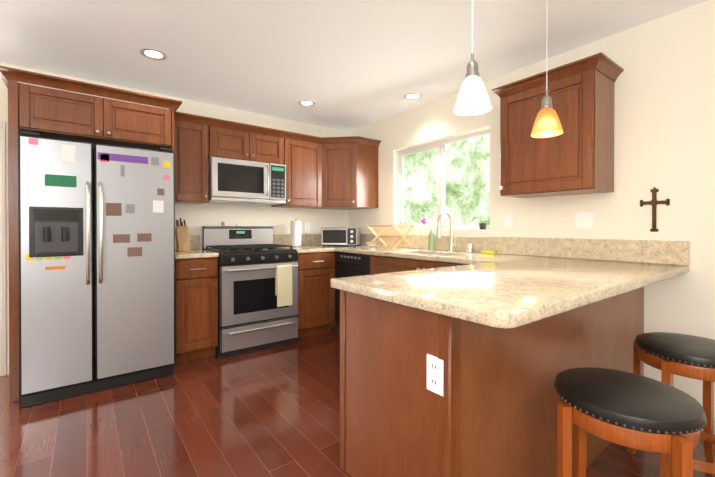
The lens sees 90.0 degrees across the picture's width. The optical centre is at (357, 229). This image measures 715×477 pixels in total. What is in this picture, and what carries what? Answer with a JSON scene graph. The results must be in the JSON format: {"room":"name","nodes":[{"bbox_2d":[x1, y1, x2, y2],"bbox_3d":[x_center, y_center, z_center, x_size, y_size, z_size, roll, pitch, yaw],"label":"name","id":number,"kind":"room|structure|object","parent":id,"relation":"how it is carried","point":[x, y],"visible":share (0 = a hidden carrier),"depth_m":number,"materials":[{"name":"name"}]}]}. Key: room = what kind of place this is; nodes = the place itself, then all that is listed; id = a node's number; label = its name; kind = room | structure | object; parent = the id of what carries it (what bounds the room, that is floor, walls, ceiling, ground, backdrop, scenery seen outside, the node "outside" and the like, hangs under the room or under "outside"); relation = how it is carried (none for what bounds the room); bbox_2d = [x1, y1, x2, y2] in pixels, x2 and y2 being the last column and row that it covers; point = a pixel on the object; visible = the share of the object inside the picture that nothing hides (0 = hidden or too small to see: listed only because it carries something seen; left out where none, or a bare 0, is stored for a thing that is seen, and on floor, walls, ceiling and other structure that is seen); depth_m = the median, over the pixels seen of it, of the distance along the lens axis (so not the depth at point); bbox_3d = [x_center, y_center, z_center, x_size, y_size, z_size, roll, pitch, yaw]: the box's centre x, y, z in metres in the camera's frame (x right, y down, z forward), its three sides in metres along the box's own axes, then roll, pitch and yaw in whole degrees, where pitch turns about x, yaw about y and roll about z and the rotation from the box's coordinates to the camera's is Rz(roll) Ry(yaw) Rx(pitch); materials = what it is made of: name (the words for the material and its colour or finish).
{"room":"kitchen","nodes":[
{"label":"kitchen","id":0,"kind":"room"},
{"bbox_2d":[0,62,347,362],"bbox_3d":[-2.231,-0.080,3.203,5.470,2.400,0.140,0,0,-37],"label":"wall","id":1,"kind":"structure","parent":0,"point":[196,217],"depth_m":3.81,"materials":[{"name":"beige paint"}]},
{"bbox_2d":[0,120,6,375],"bbox_3d":[-3.191,0.146,2.464,1.125,1.955,0.157,0,0,-37],"label":"door frame","id":2,"kind":"structure","parent":1,"relation":"attached to","point":[3,324],"depth_m":2.73,"materials":[{"name":"white"}]},
{"bbox_2d":[174,112,209,204],"bbox_3d":[-1.620,-0.643,3.360,0.340,0.784,0.339,0,0,-37],"label":"upper cabinet","id":3,"kind":"object","parent":1,"relation":"attached to","point":[191,132],"depth_m":3.24,"materials":[{"name":"brown wood"}]},
{"bbox_2d":[210,118,257,161],"bbox_3d":[-1.307,-0.860,3.597,0.438,0.354,0.339,0,0,-37],"label":"upper cabinet","id":4,"kind":"object","parent":1,"relation":"attached to","point":[228,139],"depth_m":3.46,"materials":[{"name":"brown wood"}]},
{"bbox_2d":[208,156,285,204],"bbox_3d":[-1.149,-0.476,3.654,0.748,0.407,0.442,0,0,-37],"label":"microwave","id":5,"kind":"object","parent":4,"relation":"attached to","point":[234,181],"visible":1,"depth_m":3.49,"materials":[{"name":"silver metal"}]},
{"bbox_2d":[258,126,281,163],"bbox_3d":[-1.054,-0.861,3.789,0.438,0.354,0.339,0,0,-37],"label":"upper cabinet","id":6,"kind":"object","parent":1,"relation":"attached to","point":[269,139],"depth_m":3.69,"materials":[{"name":"brown wood"}]},
{"bbox_2d":[271,130,317,207],"bbox_3d":[-0.662,-0.647,4.065,0.511,0.784,0.375,0,0,-37],"label":"upper cabinet","id":7,"kind":"object","parent":1,"relation":"attached to","point":[299,151],"depth_m":3.91,"materials":[{"name":"brown wood"}]},
{"bbox_2d":[304,223,309,232],"bbox_3d":[-0.611,-0.016,4.336,0.072,0.115,0.009,0,0,-37],"label":"outlet","id":8,"kind":"object","parent":1,"relation":"attached to","point":[306,227],"visible":1,"depth_m":4.33,"materials":[{"name":"white plastic"}]},
{"bbox_2d":[314,136,380,209],"bbox_3d":[-0.202,-0.648,4.261,0.672,0.784,0.617,0,0,-37],"label":"upper cabinet","id":9,"kind":"object","parent":1,"relation":"attached to","point":[347,166],"depth_m":4.06,"materials":[{"name":"brown wood"}]},
{"bbox_2d":[0,0,706,131],"bbox_3d":[-0.396,-1.317,0.778,5.470,0.100,6.210,0,0,-37],"label":"ceiling","id":10,"kind":"structure","parent":0,"point":[347,65],"depth_m":2.45,"materials":[{"name":"white paint"}]},
{"bbox_2d":[140,48,166,59],"bbox_3d":[-1.481,-1.273,2.598,0.176,0.005,0.176,0,0,-37],"label":"recessed light","id":11,"kind":"object","parent":10,"relation":"in","point":[153,54],"visible":1,"depth_m":2.60,"materials":[{"name":"white"}]},
{"bbox_2d":[298,100,315,105],"bbox_3d":[-0.513,-1.279,3.621,0.176,0.005,0.176,0,0,-37],"label":"recessed light","id":12,"kind":"object","parent":10,"relation":"in","point":[306,103],"visible":1,"depth_m":3.62,"materials":[{"name":"white"}]},
{"bbox_2d":[404,93,421,99],"bbox_3d":[0.532,-1.278,3.435,0.176,0.005,0.176,0,0,-37],"label":"recessed light","id":13,"kind":"object","parent":10,"relation":"in","point":[412,96],"visible":1,"depth_m":3.43,"materials":[{"name":"white"}]},
{"bbox_2d":[454,0,491,114],"bbox_3d":[0.479,-0.885,1.488,0.152,0.770,0.152,0,0,-37],"label":"pendant light","id":14,"kind":"object","parent":10,"relation":"hanging from","point":[472,97],"visible":1,"depth_m":1.46,"materials":[{"name":"white glass"}]},
{"bbox_2d":[531,0,562,137],"bbox_3d":[0.997,-0.887,1.881,0.152,0.770,0.152,0,0,-37],"label":"pendant light","id":15,"kind":"object","parent":10,"relation":"hanging from","point":[547,123],"visible":1,"depth_m":1.85,"materials":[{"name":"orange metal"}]},
{"bbox_2d":[0,323,714,476],"bbox_3d":[-0.396,1.183,0.792,5.470,0.100,6.210,0,0,-37],"label":"floor","id":16,"kind":"structure","parent":0,"point":[272,412],"depth_m":2.03,"materials":[{"name":"laminate"}]},
{"bbox_2d":[0,66,181,402],"bbox_3d":[-2.042,0.044,2.831,1.070,2.155,0.678,0,0,-37],"label":"surround","id":17,"kind":"object","parent":16,"relation":"on","point":[53,113],"visible":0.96,"depth_m":2.48,"materials":[{"name":"brown wood"}]},
{"bbox_2d":[18,131,174,407],"bbox_3d":[-1.961,0.251,2.759,0.880,1.742,0.836,0,0,-37],"label":"refrigerator","id":18,"kind":"object","parent":16,"relation":"on","point":[96,229],"visible":1,"depth_m":2.43,"materials":[{"name":"silver metal"}]},
{"bbox_2d":[175,257,217,363],"bbox_3d":[-1.532,0.680,3.252,0.340,0.880,0.629,0,0,-37],"label":"base cabinet","id":19,"kind":"object","parent":16,"relation":"on","point":[196,279],"depth_m":3.00,"materials":[{"name":"brown wood"}]},
{"bbox_2d":[175,235,218,258],"bbox_3d":[-1.529,0.149,3.246,0.343,0.178,0.638,0,0,-37],"label":"countertop","id":20,"kind":"structure","parent":19,"relation":"on","point":[195,240],"depth_m":3.12,"materials":[{"name":"stone"}]},
{"bbox_2d":[175,218,190,251],"bbox_3d":[-1.641,0.044,3.345,0.100,0.309,0.213,0,0,-37],"label":"knife block","id":21,"kind":"object","parent":20,"relation":"on","point":[182,237],"visible":1,"depth_m":3.31,"materials":[{"name":"brown wood"}]},
{"bbox_2d":[202,226,297,357],"bbox_3d":[-1.054,0.542,3.534,0.748,1.152,0.700,0,0,-37],"label":"range","id":22,"kind":"object","parent":16,"relation":"on","point":[252,317],"visible":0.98,"depth_m":3.30,"materials":[{"name":"silver metal"}]},
{"bbox_2d":[275,264,292,306],"bbox_3d":[-0.696,0.527,3.380,0.155,0.384,0.049,0,0,-37],"label":"hanging towel","id":23,"kind":"object","parent":22,"relation":"hanging from","point":[283,283],"visible":0.92,"depth_m":3.36,"materials":[{"name":"beige fabric"}]},
{"bbox_2d":[297,252,334,337],"bbox_3d":[-0.607,0.676,3.954,0.454,0.880,0.629,0,0,-37],"label":"base cabinet","id":24,"kind":"object","parent":16,"relation":"on","point":[314,269],"depth_m":3.69,"materials":[{"name":"brown wood"}]},
{"bbox_2d":[274,234,334,252],"bbox_3d":[-0.615,0.145,3.936,0.427,0.178,0.645,0,0,-37],"label":"countertop","id":25,"kind":"structure","parent":24,"relation":"on","point":[311,243],"depth_m":4.12,"materials":[{"name":"stone"}]},
{"bbox_2d":[290,219,301,246],"bbox_3d":[-0.701,0.034,4.075,0.140,0.320,0.140,0,0,-37],"label":"paper towel","id":26,"kind":"object","parent":25,"relation":"on","point":[295,233],"visible":0.98,"depth_m":4.02,"materials":[{"name":"white paper"}]},
{"bbox_2d":[335,252,370,332],"bbox_3d":[0.163,0.679,3.762,0.586,0.875,0.592,0,0,-37],"label":"dishwasher","id":27,"kind":"object","parent":16,"relation":"on","point":[349,264],"visible":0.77,"depth_m":3.64,"materials":[{"name":"black"}]},
{"bbox_2d":[370,255,382,274],"bbox_3d":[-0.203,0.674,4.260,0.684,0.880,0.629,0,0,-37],"label":"base cabinet","id":28,"kind":"object","parent":16,"relation":"on","point":[376,262],"depth_m":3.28,"materials":[{"name":"brown wood"}]},
{"bbox_2d":[335,234,689,279],"bbox_3d":[0.631,0.242,3.185,0.652,0.364,3.348,0,0,-37],"label":"countertop","id":29,"kind":"structure","parent":28,"relation":"on","point":[672,257],"depth_m":2.57,"materials":[{"name":"stone"}]},
{"bbox_2d":[321,228,360,245],"bbox_3d":[-0.193,0.085,4.239,0.420,0.217,0.337,0,0,8],"label":"toaster oven","id":30,"kind":"object","parent":29,"relation":"on","point":[341,236],"visible":0.98,"depth_m":4.11,"materials":[{"name":"silver metal"}]},
{"bbox_2d":[366,224,413,249],"bbox_3d":[0.328,0.071,3.646,0.294,0.247,0.412,0,0,-37],"label":"dish rack","id":31,"kind":"object","parent":29,"relation":"on","point":[390,230],"visible":1,"depth_m":3.61,"materials":[{"name":"brown wood"}]},
{"bbox_2d":[428,225,435,249],"bbox_3d":[0.717,0.077,3.457,0.078,0.242,0.070,0,0,-37],"label":"soap bottle","id":32,"kind":"object","parent":29,"relation":"on","point":[431,241],"visible":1,"depth_m":3.43,"materials":[{"name":"green plastic"}]},
{"bbox_2d":[437,211,456,251],"bbox_3d":[0.800,0.015,3.180,0.220,0.368,0.101,0,0,-37],"label":"faucet","id":33,"kind":"object","parent":29,"relation":"on","point":[452,246],"visible":1,"depth_m":3.21,"materials":[{"name":"silver metal"}]},
{"bbox_2d":[467,244,473,252],"bbox_3d":[0.978,0.162,3.103,0.060,0.075,0.059,0,0,-37],"label":"steel cup","id":34,"kind":"object","parent":29,"relation":"on","point":[470,248],"visible":1,"depth_m":3.08,"materials":[{"name":"silver metal"}]},
{"bbox_2d":[481,250,496,253],"bbox_3d":[1.087,0.185,2.960,0.110,0.030,0.070,0,0,38],"label":"sponge","id":35,"kind":"object","parent":29,"relation":"on","point":[488,251],"visible":0.96,"depth_m":2.93,"materials":[{"name":"yellow"}]},
{"bbox_2d":[375,268,418,273],"bbox_3d":[0.795,0.781,3.036,0.573,0.680,1.324,0,0,-37],"label":"base cabinet","id":36,"kind":"object","parent":16,"relation":"on","point":[415,268],"depth_m":3.19,"materials":[{"name":"brown wood"}]},
{"bbox_2d":[327,280,643,476],"bbox_3d":[0.833,0.687,1.903,1.882,0.880,0.650,0,0,-37],"label":"base cabinet","id":37,"kind":"object","parent":16,"relation":"on","point":[491,411],"depth_m":1.32,"materials":[{"name":"brown wood"}]},
{"bbox_2d":[427,354,442,395],"bbox_3d":[0.243,0.456,1.122,0.009,0.115,0.072,0,0,-37],"label":"outlet","id":38,"kind":"object","parent":37,"relation":"attached to","point":[434,374],"visible":1,"depth_m":1.12,"materials":[{"name":"white plastic"}]},
{"bbox_2d":[331,258,662,328],"bbox_3d":[0.632,0.228,1.592,1.272,0.038,0.810,0,0,-37],"label":"countertop","id":39,"kind":"structure","parent":37,"relation":"on","point":[513,282],"depth_m":1.32,"materials":[{"name":"stone"}]},
{"bbox_2d":[553,367,706,476],"bbox_3d":[0.857,0.819,1.157,0.418,0.625,0.418,0,0,-37],"label":"stool","id":40,"kind":"object","parent":16,"relation":"on","point":[632,410],"visible":1,"depth_m":1.06,"materials":[{"name":"black leather"}]},
{"bbox_2d":[627,332,714,476],"bbox_3d":[1.485,0.816,1.602,0.479,0.625,0.479,0,0,-37],"label":"stool","id":41,"kind":"object","parent":16,"relation":"on","point":[669,355],"visible":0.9,"depth_m":1.55,"materials":[{"name":"black leather"}]},
{"bbox_2d":[348,0,714,417],"bbox_3d":[1.769,-0.075,2.340,0.140,2.400,6.070,0,0,-37],"label":"wall","id":42,"kind":"structure","parent":0,"point":[664,113],"depth_m":2.21,"materials":[{"name":"beige paint"}]},
{"bbox_2d":[7,363,714,434],"bbox_3d":[-0.396,1.088,0.791,5.187,0.090,5.927,0,0,-37],"label":"baseboard","id":43,"kind":"structure","parent":42,"relation":"attached to","point":[8,374],"depth_m":2.75,"materials":[{"name":"white"}]},
{"bbox_2d":[421,209,426,228],"bbox_3d":[0.692,-0.107,3.707,0.064,0.207,0.069,0,0,-37],"label":"flower pot","id":44,"kind":"object","parent":42,"relation":"on","point":[424,224],"visible":1,"depth_m":3.69,"materials":[{"name":"white"}]},
{"bbox_2d":[399,129,489,228],"bbox_3d":[0.846,-0.447,3.599,0.058,0.886,1.201,0,0,-37],"label":"window","id":45,"kind":"structure","parent":42,"relation":"in","point":[440,145],"depth_m":3.59,"materials":[{"name":"white"}]},
{"bbox_2d":[472,217,486,228],"bbox_3d":[1.083,-0.058,3.195,0.064,0.114,0.144,0,0,-37],"label":"plant","id":46,"kind":"object","parent":42,"relation":"on","point":[482,225],"visible":1,"depth_m":3.14,"materials":[{"name":"green plant"}]},
{"bbox_2d":[505,214,512,227],"bbox_3d":[1.234,-0.068,2.920,0.008,0.115,0.072,0,0,-37],"label":"switch plate","id":47,"kind":"object","parent":42,"relation":"attached to","point":[508,220],"visible":1,"depth_m":2.91,"materials":[{"name":"white plastic"}]},
{"bbox_2d":[498,54,617,197],"bbox_3d":[1.359,-0.639,2.478,0.339,0.784,0.610,0,0,-37],"label":"upper cabinet","id":48,"kind":"object","parent":42,"relation":"attached to","point":[576,157],"depth_m":2.29,"materials":[{"name":"brown wood"}]},
{"bbox_2d":[575,211,593,227],"bbox_3d":[1.570,-0.066,2.477,0.008,0.115,0.118,0,0,-37],"label":"switch plate","id":49,"kind":"object","parent":42,"relation":"attached to","point":[584,219],"visible":1,"depth_m":2.47,"materials":[{"name":"white plastic"}]},
{"bbox_2d":[640,187,669,231],"bbox_3d":[1.799,-0.122,2.168,0.015,0.269,0.143,0,0,-37],"label":"art","id":50,"kind":"object","parent":42,"relation":"attached to","point":[653,202],"visible":1,"depth_m":2.16,"materials":[{"name":"brown metal"}]},
{"label":"outside","id":51,"kind":"structure","parent":0,"visible":0},
{"bbox_2d":[404,134,489,229],"bbox_3d":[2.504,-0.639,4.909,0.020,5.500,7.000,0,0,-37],"label":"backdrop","id":52,"kind":"structure","parent":51,"point":[467,181],"depth_m":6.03,"materials":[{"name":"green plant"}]}
]}

